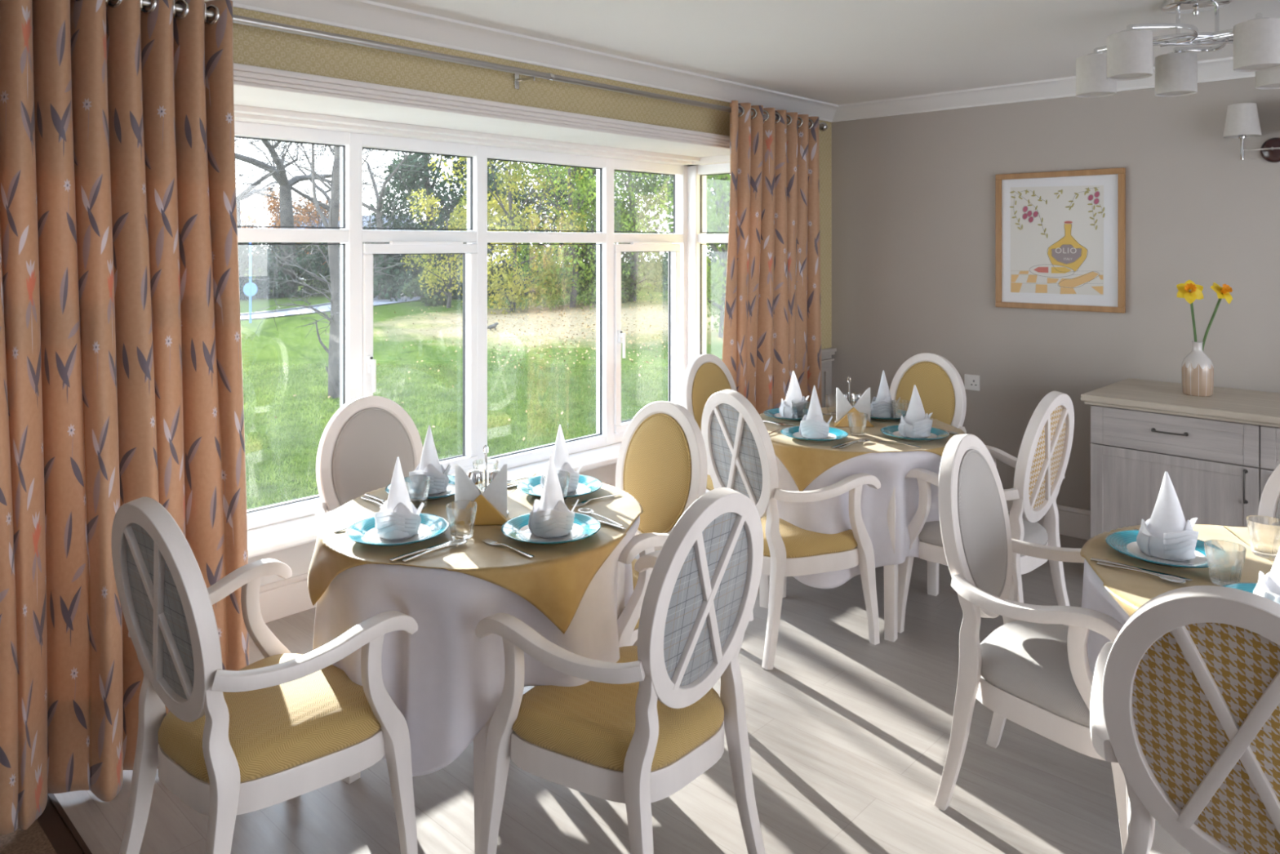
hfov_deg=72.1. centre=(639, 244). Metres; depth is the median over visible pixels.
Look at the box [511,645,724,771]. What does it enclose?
seat cushion
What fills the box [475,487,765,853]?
armchair
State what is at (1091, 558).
knife
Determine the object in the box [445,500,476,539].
tumbler
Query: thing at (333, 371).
slender tree
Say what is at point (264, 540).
sill
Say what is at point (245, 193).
bare tree
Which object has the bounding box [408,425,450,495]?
folded napkin
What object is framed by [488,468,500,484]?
salt shaker
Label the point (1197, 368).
vase
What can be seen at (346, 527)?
fork
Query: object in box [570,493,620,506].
fork
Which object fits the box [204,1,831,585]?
wall
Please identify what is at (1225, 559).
tumbler
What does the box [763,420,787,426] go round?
spoon
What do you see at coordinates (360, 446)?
armchair
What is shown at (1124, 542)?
dinner plate
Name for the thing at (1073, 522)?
baseboard
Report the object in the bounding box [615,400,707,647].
armchair
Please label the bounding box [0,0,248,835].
curtain
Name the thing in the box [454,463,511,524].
napkin holder
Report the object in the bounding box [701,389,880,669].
armchair
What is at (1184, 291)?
daffodil
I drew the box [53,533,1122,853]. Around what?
floor
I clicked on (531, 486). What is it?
dinner plate
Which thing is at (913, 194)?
wall
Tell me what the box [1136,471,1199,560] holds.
folded napkin
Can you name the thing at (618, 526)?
knife
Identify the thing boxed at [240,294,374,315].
kerb
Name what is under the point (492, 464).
tumbler
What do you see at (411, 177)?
evergreen tree
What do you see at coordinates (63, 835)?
trim
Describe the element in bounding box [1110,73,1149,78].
diffuser
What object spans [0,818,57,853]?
floor
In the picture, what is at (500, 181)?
shrub
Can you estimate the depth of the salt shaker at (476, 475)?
2.58 m
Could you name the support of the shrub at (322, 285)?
on the ground at (288, 344)
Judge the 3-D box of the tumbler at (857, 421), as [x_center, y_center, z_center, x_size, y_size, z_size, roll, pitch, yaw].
[0.907,0.753,3.670,0.083,0.088,0.083,0,0,10]
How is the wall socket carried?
attached to the wall at (913, 194)
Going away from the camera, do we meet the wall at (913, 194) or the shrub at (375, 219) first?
the wall at (913, 194)
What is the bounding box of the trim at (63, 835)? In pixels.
[36,793,92,853]
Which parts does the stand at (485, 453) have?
handle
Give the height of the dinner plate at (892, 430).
0.022 m
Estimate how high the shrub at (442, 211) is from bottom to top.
3.471 m
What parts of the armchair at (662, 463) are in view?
seat rail, leg, armrest, frame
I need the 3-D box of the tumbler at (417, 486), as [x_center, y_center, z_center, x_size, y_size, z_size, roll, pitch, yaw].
[-0.676,0.753,2.658,0.083,0.088,0.083,0,0,-5]
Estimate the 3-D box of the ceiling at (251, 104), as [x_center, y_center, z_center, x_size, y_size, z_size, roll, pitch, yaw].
[-0.899,-0.640,4.086,0.945,0.290,4.700,0,0,43]
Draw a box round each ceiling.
[233,84,729,166]
[368,0,1279,105]
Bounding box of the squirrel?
[487,321,498,329]
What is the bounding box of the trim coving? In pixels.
[204,0,1255,122]
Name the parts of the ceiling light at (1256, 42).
lamp shade, lamp shade, arm, arm, lamp shade, stem, arm, knob, ceiling plate, arm, arm, stem, arm, lamp shade, lamp shade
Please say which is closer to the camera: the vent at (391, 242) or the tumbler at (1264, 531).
the tumbler at (1264, 531)
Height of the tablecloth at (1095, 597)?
0.318 m
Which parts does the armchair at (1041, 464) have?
leg, armrest, seat rail, leg, armrest, frame, panel, leg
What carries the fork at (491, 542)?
on the cloth at (555, 581)
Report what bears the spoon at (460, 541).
on the cloth at (555, 581)
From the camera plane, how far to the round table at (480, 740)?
2.23 m
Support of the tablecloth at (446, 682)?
on the round table at (480, 740)
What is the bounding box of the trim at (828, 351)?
[821,347,836,407]
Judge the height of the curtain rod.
0.080 m
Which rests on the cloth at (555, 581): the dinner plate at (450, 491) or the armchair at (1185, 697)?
the dinner plate at (450, 491)
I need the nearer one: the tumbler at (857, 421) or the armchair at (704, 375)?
the tumbler at (857, 421)
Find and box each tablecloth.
[312,515,639,776]
[775,450,947,588]
[1081,559,1129,675]
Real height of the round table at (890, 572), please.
0.746 m
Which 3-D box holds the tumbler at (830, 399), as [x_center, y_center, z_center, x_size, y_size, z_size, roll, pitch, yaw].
[0.910,0.753,4.120,0.083,0.088,0.083,0,0,43]
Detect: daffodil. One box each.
[1176,280,1204,342]
[1202,282,1232,351]
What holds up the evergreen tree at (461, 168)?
on the ground at (288, 344)
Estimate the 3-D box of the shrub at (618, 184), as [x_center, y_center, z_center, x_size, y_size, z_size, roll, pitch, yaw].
[-1.055,-1.218,32.150,5.294,5.990,5.712,0,0,43]
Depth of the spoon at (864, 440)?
3.51 m
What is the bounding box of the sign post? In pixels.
[243,242,257,323]
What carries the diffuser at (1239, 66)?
attached to the ceiling light at (1256, 42)
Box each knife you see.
[364,493,386,503]
[389,538,458,561]
[506,482,519,487]
[598,520,625,529]
[762,419,793,425]
[831,438,861,448]
[1090,557,1191,580]
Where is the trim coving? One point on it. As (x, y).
(361, 15)
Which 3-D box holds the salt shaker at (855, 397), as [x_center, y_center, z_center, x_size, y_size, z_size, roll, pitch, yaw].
[0.968,0.728,3.940,0.047,0.124,0.047,0,0,43]
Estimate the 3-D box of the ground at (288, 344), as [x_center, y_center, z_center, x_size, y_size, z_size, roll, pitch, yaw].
[-11.186,1.726,41.000,149.150,0.331,75.000,0,0,0]
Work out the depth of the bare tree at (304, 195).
33.70 m
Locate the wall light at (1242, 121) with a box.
[1222,102,1279,162]
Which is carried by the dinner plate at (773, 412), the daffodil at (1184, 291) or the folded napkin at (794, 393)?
the folded napkin at (794, 393)
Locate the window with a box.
[234,120,730,529]
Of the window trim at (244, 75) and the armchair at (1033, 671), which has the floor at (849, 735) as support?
the armchair at (1033, 671)
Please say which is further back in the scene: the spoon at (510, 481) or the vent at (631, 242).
the vent at (631, 242)
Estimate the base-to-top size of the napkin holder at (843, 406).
0.168 m
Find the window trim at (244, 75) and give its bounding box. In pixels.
[233,62,729,149]
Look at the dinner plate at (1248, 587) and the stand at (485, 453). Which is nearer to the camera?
the dinner plate at (1248, 587)
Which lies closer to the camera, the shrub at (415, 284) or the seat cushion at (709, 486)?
the seat cushion at (709, 486)
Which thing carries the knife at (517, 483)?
on the cloth at (555, 581)
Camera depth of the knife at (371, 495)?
2.75 m
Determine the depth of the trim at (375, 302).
24.47 m
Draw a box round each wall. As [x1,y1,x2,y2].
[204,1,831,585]
[831,76,1279,511]
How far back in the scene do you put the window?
4.41 m
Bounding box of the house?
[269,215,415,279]
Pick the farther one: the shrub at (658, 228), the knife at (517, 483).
the shrub at (658, 228)
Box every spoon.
[360,496,382,507]
[401,538,467,562]
[506,475,538,484]
[577,507,623,526]
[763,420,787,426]
[838,438,870,448]
[1096,561,1186,582]
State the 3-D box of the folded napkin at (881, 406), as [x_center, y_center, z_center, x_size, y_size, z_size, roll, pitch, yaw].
[1.124,0.686,4.048,0.130,0.209,0.139,0,0,3]
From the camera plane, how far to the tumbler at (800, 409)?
3.94 m
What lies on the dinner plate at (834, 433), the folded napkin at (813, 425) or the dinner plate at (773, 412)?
the folded napkin at (813, 425)
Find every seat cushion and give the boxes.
[157,653,381,782]
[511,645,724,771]
[617,558,639,630]
[706,475,714,490]
[760,515,857,558]
[918,511,1048,555]
[980,620,1089,727]
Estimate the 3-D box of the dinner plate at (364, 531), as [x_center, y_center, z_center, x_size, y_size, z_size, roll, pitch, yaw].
[-0.661,0.786,2.405,0.273,0.022,0.273,0,0,9]
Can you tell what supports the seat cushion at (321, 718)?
on the armchair at (285, 725)
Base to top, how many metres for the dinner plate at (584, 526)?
0.022 m
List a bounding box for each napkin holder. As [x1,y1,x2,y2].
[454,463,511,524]
[833,387,874,426]
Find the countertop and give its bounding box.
[1080,377,1279,427]
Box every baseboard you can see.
[258,484,615,622]
[1005,499,1090,540]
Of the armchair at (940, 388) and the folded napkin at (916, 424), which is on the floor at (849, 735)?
the armchair at (940, 388)
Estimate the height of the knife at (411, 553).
0.006 m
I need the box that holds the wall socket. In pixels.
[964,373,979,391]
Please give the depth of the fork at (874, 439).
3.51 m
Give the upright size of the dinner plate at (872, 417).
0.022 m
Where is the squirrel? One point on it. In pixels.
(492, 326)
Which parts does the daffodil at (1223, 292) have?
stem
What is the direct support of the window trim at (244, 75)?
attached to the wall at (252, 46)
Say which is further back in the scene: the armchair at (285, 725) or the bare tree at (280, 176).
the bare tree at (280, 176)
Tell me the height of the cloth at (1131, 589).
0.175 m
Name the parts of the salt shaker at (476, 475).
glass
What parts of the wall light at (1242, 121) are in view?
lamp shade, arm, wall plate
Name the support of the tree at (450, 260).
on the ground at (288, 344)
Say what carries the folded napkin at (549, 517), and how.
on the dinner plate at (584, 526)
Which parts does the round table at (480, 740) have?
leg, leg, leg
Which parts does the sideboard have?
handle, drawer, door, handle, door, drawer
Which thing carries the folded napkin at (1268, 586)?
on the dinner plate at (1248, 587)
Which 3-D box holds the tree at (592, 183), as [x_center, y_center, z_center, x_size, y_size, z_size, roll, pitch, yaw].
[-1.766,-1.396,24.227,4.547,6.465,4.443,0,0,-29]
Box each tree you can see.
[235,137,422,398]
[235,137,465,299]
[235,138,370,265]
[235,138,401,293]
[235,140,455,297]
[240,186,324,271]
[296,196,340,291]
[362,151,496,302]
[400,188,498,307]
[427,155,590,314]
[430,157,538,293]
[506,162,656,311]
[559,167,715,302]
[621,173,730,337]
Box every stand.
[483,444,508,514]
[834,376,850,422]
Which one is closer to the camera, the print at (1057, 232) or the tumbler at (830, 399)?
the tumbler at (830, 399)
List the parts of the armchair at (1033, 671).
leg, frame, leg, armrest, seat rail, armrest, leg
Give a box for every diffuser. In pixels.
[1078,92,1114,95]
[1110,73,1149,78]
[1157,90,1193,94]
[1236,63,1279,70]
[1258,83,1279,87]
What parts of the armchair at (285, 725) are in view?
leg, panel, frame, armrest, leg, leg, seat rail, armrest, leg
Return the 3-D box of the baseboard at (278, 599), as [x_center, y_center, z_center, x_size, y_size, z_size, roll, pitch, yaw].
[-1.003,1.475,4.183,0.020,0.150,3.900,0,0,43]
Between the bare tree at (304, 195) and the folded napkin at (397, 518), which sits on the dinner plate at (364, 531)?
the folded napkin at (397, 518)
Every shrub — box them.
[237,242,300,301]
[239,242,329,298]
[260,242,340,296]
[319,217,422,294]
[363,215,456,296]
[400,268,456,306]
[403,203,524,297]
[444,164,574,296]
[501,162,630,293]
[547,168,673,288]
[613,173,721,290]
[645,173,730,291]
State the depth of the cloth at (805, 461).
3.49 m
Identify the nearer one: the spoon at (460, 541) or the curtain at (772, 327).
the spoon at (460, 541)
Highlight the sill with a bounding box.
[247,442,621,557]
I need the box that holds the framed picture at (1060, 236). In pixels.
[995,168,1125,313]
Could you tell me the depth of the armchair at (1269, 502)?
2.59 m
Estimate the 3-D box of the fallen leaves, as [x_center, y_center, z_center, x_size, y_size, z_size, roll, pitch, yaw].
[-3.168,1.711,19.573,14.758,0.343,24.409,0,0,18]
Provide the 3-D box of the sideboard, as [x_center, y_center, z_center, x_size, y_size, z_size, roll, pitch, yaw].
[2.713,1.116,3.769,0.694,0.868,1.332,0,0,-45]
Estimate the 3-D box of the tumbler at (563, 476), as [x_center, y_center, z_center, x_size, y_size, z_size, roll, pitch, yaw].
[-0.257,0.753,2.712,0.083,0.088,0.083,0,0,42]
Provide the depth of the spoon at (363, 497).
2.71 m
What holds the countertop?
on the sideboard
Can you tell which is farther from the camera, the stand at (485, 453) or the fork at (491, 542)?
the stand at (485, 453)
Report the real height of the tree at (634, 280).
6.678 m
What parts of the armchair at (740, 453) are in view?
panel, frame, leg, leg, seat rail, armrest, leg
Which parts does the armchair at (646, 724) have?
leg, armrest, seat rail, leg, armrest, frame, panel, leg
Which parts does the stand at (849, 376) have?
handle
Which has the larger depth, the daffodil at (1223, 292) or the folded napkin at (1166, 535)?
the daffodil at (1223, 292)
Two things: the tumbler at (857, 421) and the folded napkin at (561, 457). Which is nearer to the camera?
the folded napkin at (561, 457)
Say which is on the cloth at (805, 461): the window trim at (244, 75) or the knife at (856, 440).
the knife at (856, 440)
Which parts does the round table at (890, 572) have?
leg, leg, leg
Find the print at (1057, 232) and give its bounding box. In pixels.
[1009,185,1104,295]
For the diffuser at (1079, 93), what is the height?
0.002 m
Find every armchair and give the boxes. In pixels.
[111,496,417,853]
[315,395,422,528]
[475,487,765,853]
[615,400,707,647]
[680,353,737,493]
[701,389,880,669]
[889,352,966,434]
[897,391,1074,632]
[933,434,1127,853]
[1089,585,1279,853]
[1257,463,1279,519]
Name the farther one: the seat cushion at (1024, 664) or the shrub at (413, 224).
the shrub at (413, 224)
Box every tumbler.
[404,475,430,509]
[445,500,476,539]
[472,458,498,490]
[542,470,569,502]
[791,400,809,422]
[825,394,835,415]
[847,412,867,436]
[891,400,910,422]
[1204,539,1246,586]
[1245,515,1279,558]
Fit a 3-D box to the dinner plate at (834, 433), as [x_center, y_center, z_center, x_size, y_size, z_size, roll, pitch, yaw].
[0.718,0.786,3.622,0.273,0.022,0.273,0,0,11]
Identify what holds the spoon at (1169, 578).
on the cloth at (1131, 589)
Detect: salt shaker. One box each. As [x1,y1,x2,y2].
[466,468,483,493]
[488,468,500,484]
[850,392,861,406]
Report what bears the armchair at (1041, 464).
on the floor at (849, 735)
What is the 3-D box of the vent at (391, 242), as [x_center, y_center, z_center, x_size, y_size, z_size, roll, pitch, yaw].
[-1.008,-0.006,4.174,0.025,0.016,0.393,0,0,43]
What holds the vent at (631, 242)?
attached to the window
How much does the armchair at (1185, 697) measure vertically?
0.995 m
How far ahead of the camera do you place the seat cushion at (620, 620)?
2.65 m
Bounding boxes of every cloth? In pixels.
[307,471,643,633]
[759,407,964,491]
[1080,524,1275,616]
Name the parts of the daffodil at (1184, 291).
stem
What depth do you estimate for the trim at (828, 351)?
5.61 m
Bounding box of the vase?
[1181,341,1213,396]
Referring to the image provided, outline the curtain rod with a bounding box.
[108,0,827,131]
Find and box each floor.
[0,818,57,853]
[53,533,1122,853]
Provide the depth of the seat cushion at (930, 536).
3.45 m
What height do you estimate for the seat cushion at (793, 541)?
0.085 m
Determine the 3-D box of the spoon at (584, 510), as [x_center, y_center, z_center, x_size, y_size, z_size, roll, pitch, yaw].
[-0.115,0.791,2.552,0.040,0.009,0.193,0,0,-41]
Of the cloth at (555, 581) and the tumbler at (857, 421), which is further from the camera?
the tumbler at (857, 421)
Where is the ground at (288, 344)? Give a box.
[240,262,723,510]
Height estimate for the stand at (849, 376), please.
0.204 m
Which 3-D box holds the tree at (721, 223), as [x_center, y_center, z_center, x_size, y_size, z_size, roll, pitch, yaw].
[1.687,-0.954,17.064,3.874,5.746,3.933,0,0,43]
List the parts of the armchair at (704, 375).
frame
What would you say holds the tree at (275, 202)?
on the ground at (288, 344)
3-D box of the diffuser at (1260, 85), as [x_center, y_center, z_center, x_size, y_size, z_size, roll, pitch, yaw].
[2.250,-0.564,3.100,0.124,0.002,0.124,0,0,43]
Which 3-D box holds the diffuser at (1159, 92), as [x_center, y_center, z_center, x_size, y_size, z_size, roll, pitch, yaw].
[1.985,-0.564,3.260,0.124,0.002,0.124,0,0,43]
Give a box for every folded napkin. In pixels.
[374,456,424,539]
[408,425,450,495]
[528,455,578,537]
[540,424,582,493]
[778,370,808,418]
[799,385,832,439]
[870,370,900,417]
[897,384,933,438]
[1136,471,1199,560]
[1253,546,1279,604]
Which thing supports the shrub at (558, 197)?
on the ground at (288, 344)
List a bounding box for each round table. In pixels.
[342,560,624,853]
[759,486,938,641]
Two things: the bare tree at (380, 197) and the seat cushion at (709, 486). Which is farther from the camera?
the bare tree at (380, 197)
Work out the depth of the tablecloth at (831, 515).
3.43 m
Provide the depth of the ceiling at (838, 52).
3.63 m
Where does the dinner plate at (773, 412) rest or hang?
on the cloth at (805, 461)
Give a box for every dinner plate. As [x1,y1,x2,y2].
[345,512,448,546]
[385,475,454,500]
[501,511,600,544]
[517,474,602,498]
[763,407,823,421]
[780,426,848,442]
[870,413,900,421]
[880,425,949,441]
[1105,529,1208,568]
[1222,582,1257,592]
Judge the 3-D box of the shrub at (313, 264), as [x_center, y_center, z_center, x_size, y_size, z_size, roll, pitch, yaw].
[-12.926,0.728,30.890,4.246,2.530,3.713,0,0,43]
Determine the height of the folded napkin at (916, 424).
0.209 m
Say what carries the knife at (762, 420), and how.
on the cloth at (805, 461)
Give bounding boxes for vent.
[389,240,462,244]
[630,241,671,244]
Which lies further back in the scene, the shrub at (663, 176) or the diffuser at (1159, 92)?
the shrub at (663, 176)
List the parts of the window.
handle, handle, frame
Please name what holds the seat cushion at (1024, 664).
on the armchair at (1033, 671)
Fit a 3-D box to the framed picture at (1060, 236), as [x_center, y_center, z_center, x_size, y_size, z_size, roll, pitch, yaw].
[2.238,-0.018,4.716,0.653,0.742,0.028,0,0,43]
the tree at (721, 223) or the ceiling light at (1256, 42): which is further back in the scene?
the tree at (721, 223)
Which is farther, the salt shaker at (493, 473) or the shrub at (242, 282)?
the shrub at (242, 282)
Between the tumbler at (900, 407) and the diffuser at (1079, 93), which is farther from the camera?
the tumbler at (900, 407)
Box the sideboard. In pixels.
[1080,377,1279,538]
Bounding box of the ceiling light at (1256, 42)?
[1075,0,1279,97]
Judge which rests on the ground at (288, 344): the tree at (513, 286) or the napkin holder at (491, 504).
the tree at (513, 286)
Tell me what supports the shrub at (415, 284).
on the ground at (288, 344)
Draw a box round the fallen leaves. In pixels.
[274,290,720,449]
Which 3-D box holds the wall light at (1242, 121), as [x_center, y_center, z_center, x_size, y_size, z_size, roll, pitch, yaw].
[2.887,-0.512,4.016,0.378,0.270,0.169,0,0,43]
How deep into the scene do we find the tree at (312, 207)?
33.50 m
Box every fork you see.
[333,525,350,532]
[482,537,534,558]
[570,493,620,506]
[873,439,921,447]
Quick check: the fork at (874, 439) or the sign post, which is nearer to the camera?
the fork at (874, 439)
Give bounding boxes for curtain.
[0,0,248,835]
[722,100,822,413]

